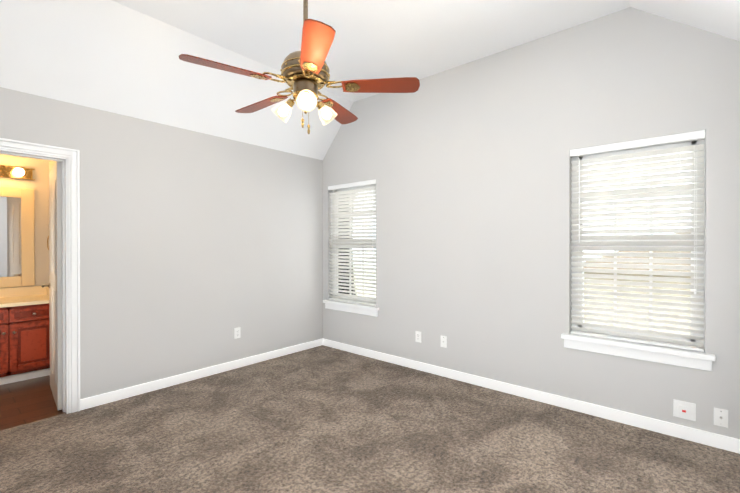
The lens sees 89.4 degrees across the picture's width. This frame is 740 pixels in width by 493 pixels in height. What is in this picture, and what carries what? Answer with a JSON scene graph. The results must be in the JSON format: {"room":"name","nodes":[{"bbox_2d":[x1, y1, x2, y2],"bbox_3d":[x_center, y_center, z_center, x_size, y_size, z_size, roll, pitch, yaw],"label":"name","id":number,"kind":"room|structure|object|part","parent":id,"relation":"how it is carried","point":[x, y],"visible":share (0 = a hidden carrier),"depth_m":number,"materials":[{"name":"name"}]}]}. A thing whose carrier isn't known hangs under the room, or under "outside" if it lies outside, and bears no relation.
{"room":"empty bedroom","nodes":[
{"label":"empty bedroom","id":0,"kind":"room"},
{"bbox_2d":[0,154,48,287],"bbox_3d":[-4.282,0.089,3.432,0.100,2.440,2.240,0,0,41],"label":"wall","id":1,"kind":"structure","parent":0,"point":[39,184],"depth_m":4.10,"materials":[{"name":"paint"}]},
{"bbox_2d":[0,186,34,287],"bbox_3d":[-4.061,-0.100,3.587,0.025,1.055,1.265,0,0,41],"label":"mirror","id":2,"kind":"object","parent":1,"relation":"attached to","point":[17,257],"visible":0.96,"depth_m":3.96,"materials":[{"name":"beige mirror"}]},
{"bbox_3d":[-4.066,-0.099,3.592,0.012,0.835,1.055,0,0,41],"label":"glass","id":3,"kind":"part","parent":2,"relation":"part of","materials":[{"name":"silver metal"}]},
{"bbox_2d":[0,165,34,179],"bbox_3d":[-4.059,-0.776,3.500,0.139,0.124,1.400,0,0,41],"label":"sconce","id":4,"kind":"object","parent":1,"relation":"attached to","point":[16,172],"visible":1,"depth_m":3.91,"materials":[{"name":"gold metal"}]},
{"bbox_2d":[0,375,65,430],"bbox_3d":[-3.638,1.342,2.880,1.803,0.058,2.240,0,0,41],"label":"floor","id":5,"kind":"structure","parent":0,"point":[23,402],"depth_m":3.15,"materials":[{"name":"brown wood"}]},
{"bbox_2d":[0,286,49,384],"bbox_3d":[-3.830,0.842,3.420,0.601,0.935,1.468,0,0,41],"label":"bathroom vanity","id":6,"kind":"object","parent":5,"relation":"on","point":[24,335],"visible":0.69,"depth_m":3.63,"materials":[{"name":"brown wood"}]},
{"bbox_2d":[0,286,48,307],"bbox_3d":[-3.841,0.501,3.427,0.574,0.135,1.468,0,0,41],"label":"countertop","id":7,"kind":"structure","parent":6,"relation":"on","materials":[{"name":"beige stone"}]},
{"bbox_2d":[49,160,55,172],"bbox_3d":[-2.938,0.088,3.684,1.603,2.440,0.100,0,0,41],"label":"wall","id":8,"kind":"structure","parent":0,"point":[51,164],"depth_m":4.07,"materials":[{"name":"paint"}]},
{"bbox_2d":[0,87,322,398],"bbox_3d":[-2.365,0.081,3.030,0.120,2.460,5.180,0,0,41],"label":"wall","id":9,"kind":"structure","parent":0,"point":[196,248],"depth_m":3.56,"materials":[{"name":"grey paint"}]},
{"bbox_2d":[0,138,79,413],"bbox_3d":[-2.668,0.275,2.666,0.146,2.081,0.942,0,0,41],"label":"door frame","id":10,"kind":"structure","parent":9,"relation":"attached to","point":[72,156],"depth_m":2.94,"materials":[{"name":"white wood"}]},
{"bbox_2d":[41,161,61,409],"bbox_3d":[-2.723,0.310,3.236,0.766,1.976,0.106,0,0,41],"label":"door leaf","id":11,"kind":"structure","parent":9,"relation":"in","point":[54,284],"depth_m":3.02,"materials":[{"name":"white wood"}]},
{"bbox_3d":[-2.724,0.285,3.212,0.737,1.640,0.069,0,0,41],"label":"handle","id":12,"kind":"part","parent":11,"relation":"part of","materials":[{"name":"silver metal"}]},
{"bbox_2d":[80,338,323,409],"bbox_3d":[-1.478,1.263,3.962,0.017,0.088,2.570,0,0,41],"label":"baseboard","id":13,"kind":"structure","parent":9,"relation":"attached to","point":[105,398],"depth_m":3.62,"materials":[{"name":"white wood"}]},
{"bbox_2d":[234,327,240,338],"bbox_3d":[-1.425,0.930,4.022,0.009,0.115,0.072,0,0,41],"label":"outlet","id":14,"kind":"object","parent":9,"relation":"attached to","point":[237,331],"visible":1,"depth_m":4.02,"materials":[{"name":"white plastic"}]},
{"bbox_2d":[0,345,739,492],"bbox_3d":[-0.721,1.346,1.720,4.127,0.060,5.340,0,0,41],"label":"floor carpet","id":15,"kind":"object","parent":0,"point":[322,419],"visible":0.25,"depth_m":2.49,"materials":[{"name":"brown carpet"}]},
{"bbox_2d":[0,0,739,159],"bbox_3d":[-0.765,-1.559,1.733,4.327,0.950,5.360,0,0,41],"label":"ceiling","id":16,"kind":"structure","parent":0,"point":[121,57],"depth_m":2.99,"materials":[{"name":"white paint"}]},
{"bbox_2d":[179,0,419,133],"bbox_3d":[-0.414,-1.198,2.203,1.229,1.115,1.272,0,0,41],"label":"ceiling fan","id":17,"kind":"object","parent":16,"relation":"hanging from","point":[305,75],"visible":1,"depth_m":2.11,"materials":[{"name":"brown wood"}]},
{"bbox_2d":[323,7,739,438],"bbox_3d":[0.935,-0.317,3.705,4.227,3.250,0.160,0,0,41],"label":"wall","id":18,"kind":"structure","parent":0,"point":[467,166],"depth_m":3.22,"materials":[{"name":"grey paint"}]},
{"bbox_2d":[323,300,378,310],"bbox_3d":[-0.229,0.719,4.636,0.920,0.035,0.130,0,0,41],"label":"window sill","id":19,"kind":"structure","parent":18,"relation":"attached to","point":[363,306],"depth_m":4.56,"materials":[{"name":"white wood"}]},
{"bbox_2d":[325,303,377,316],"bbox_3d":[-0.247,0.774,4.616,0.890,0.075,0.016,0,0,41],"label":"apron","id":20,"kind":"object","parent":18,"relation":"attached to","point":[353,310],"visible":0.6,"depth_m":4.58,"materials":[{"name":"white wood"}]},
{"bbox_2d":[328,179,375,305],"bbox_3d":[-0.194,-0.041,4.673,0.820,1.494,0.144,0,0,41],"label":"window blind","id":21,"kind":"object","parent":18,"relation":"in","point":[347,246],"depth_m":4.65,"materials":[{"name":"plastic"}]},
{"bbox_2d":[331,192,331,243],"bbox_3d":[-0.458,-0.032,4.829,0.086,1.430,0.040,0,0,2],"label":"blind cord","id":22,"kind":"object","parent":21,"relation":"hanging from","point":[331,192],"depth_m":4.84,"materials":[{"name":"plastic"}]},
{"bbox_3d":[-0.220,-0.044,4.643,0.816,1.481,0.064,0,0,41],"label":"far window blind rails","id":23,"kind":"part","parent":21,"relation":"part of","materials":[{"name":"white plastic"}]},
{"bbox_2d":[372,186,372,272],"bbox_3d":[0.005,-0.030,4.424,0.044,1.430,0.106,0,0,-19],"label":"blind cord","id":24,"kind":"object","parent":21,"relation":"hanging from","point":[372,225],"depth_m":4.39,"materials":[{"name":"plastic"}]},
{"bbox_2d":[415,331,420,342],"bbox_3d":[0.512,0.957,3.964,0.072,0.115,0.009,0,0,41],"label":"outlet","id":25,"kind":"object","parent":18,"relation":"attached to","point":[418,336],"visible":1,"depth_m":3.96,"materials":[{"name":"white plastic"}]},
{"bbox_2d":[441,335,446,347],"bbox_3d":[0.738,0.958,3.763,0.070,0.115,0.018,0,0,41],"label":"outlet","id":26,"kind":"object","parent":18,"relation":"attached to","point":[443,341],"visible":1,"depth_m":3.76,"materials":[{"name":"white plastic"}]},
{"bbox_2d":[324,339,739,453],"bbox_3d":[0.866,1.264,3.655,3.965,0.088,0.017,0,0,41],"label":"baseboard","id":27,"kind":"structure","parent":18,"relation":"attached to","point":[727,443],"depth_m":3.02,"materials":[{"name":"white wood"}]},
{"bbox_2d":[564,339,711,370],"bbox_3d":[1.913,0.781,2.748,0.888,0.075,0.016,0,0,41],"label":"apron","id":28,"kind":"object","parent":18,"relation":"attached to","point":[700,364],"visible":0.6,"depth_m":2.70,"materials":[{"name":"white wood"}]},
{"bbox_2d":[570,130,705,351],"bbox_3d":[1.966,-0.033,2.806,0.818,1.494,0.144,0,0,41],"label":"blind","id":29,"kind":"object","parent":18,"relation":"in","point":[635,239],"depth_m":2.74,"materials":[{"name":"plastic"}]},
{"bbox_2d":[579,154,589,242],"bbox_3d":[1.703,-0.024,2.961,0.086,1.430,0.040,0,0,2],"label":"blind cord","id":30,"kind":"object","parent":29,"relation":"hanging from","point":[589,154],"depth_m":2.97,"materials":[{"name":"plastic"}]},
{"bbox_3d":[1.993,-0.034,2.838,0.728,1.400,0.004,0,0,41],"label":"glass","id":31,"kind":"part","parent":29,"relation":"part of","materials":[{"name":"glass"}]},
{"bbox_3d":[1.939,-0.037,2.776,0.814,1.481,0.064,0,0,41],"label":"near window blind rails","id":32,"kind":"part","parent":29,"relation":"part of","materials":[{"name":"white plastic"}]},
{"bbox_2d":[680,141,696,293],"bbox_3d":[2.164,-0.022,2.558,0.044,1.430,0.106,0,0,-19],"label":"blind cord","id":33,"kind":"object","parent":29,"relation":"hanging from","point":[695,291],"depth_m":2.52,"materials":[{"name":"fabric"}]},
{"bbox_2d":[561,333,715,360],"bbox_3d":[1.931,0.726,2.769,0.918,0.035,0.130,0,0,41],"label":"window sill","id":34,"kind":"structure","parent":18,"relation":"attached to","point":[653,348],"depth_m":2.68,"materials":[{"name":"white wood"}]},
{"bbox_2d":[673,399,695,420],"bbox_3d":[2.144,1.117,2.551,0.118,0.118,0.014,0,0,41],"label":"outlet","id":35,"kind":"object","parent":18,"relation":"attached to","point":[684,410],"visible":1,"depth_m":2.55,"materials":[{"name":"white plastic"}]},
{"bbox_2d":[714,407,727,427],"bbox_3d":[2.280,1.113,2.430,0.070,0.115,0.018,0,0,41],"label":"outlet","id":36,"kind":"object","parent":18,"relation":"attached to","point":[721,417],"visible":1,"depth_m":2.43,"materials":[{"name":"white plastic"}]},
{"label":"outside","id":37,"kind":"structure","parent":0,"visible":0},
{"bbox_2d":[355,151,690,321],"bbox_3d":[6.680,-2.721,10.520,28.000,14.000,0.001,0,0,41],"label":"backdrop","id":38,"kind":"structure","parent":37,"point":[584,218],"depth_m":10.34,"materials":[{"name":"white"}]},
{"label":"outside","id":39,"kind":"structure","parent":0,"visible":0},
{"bbox_2d":[583,233,690,334],"bbox_3d":[7.896,1.550,5.521,8.200,5.500,4.600,0,0,41],"label":"house","id":40,"kind":"structure","parent":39,"point":[653,323],"depth_m":5.91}
]}

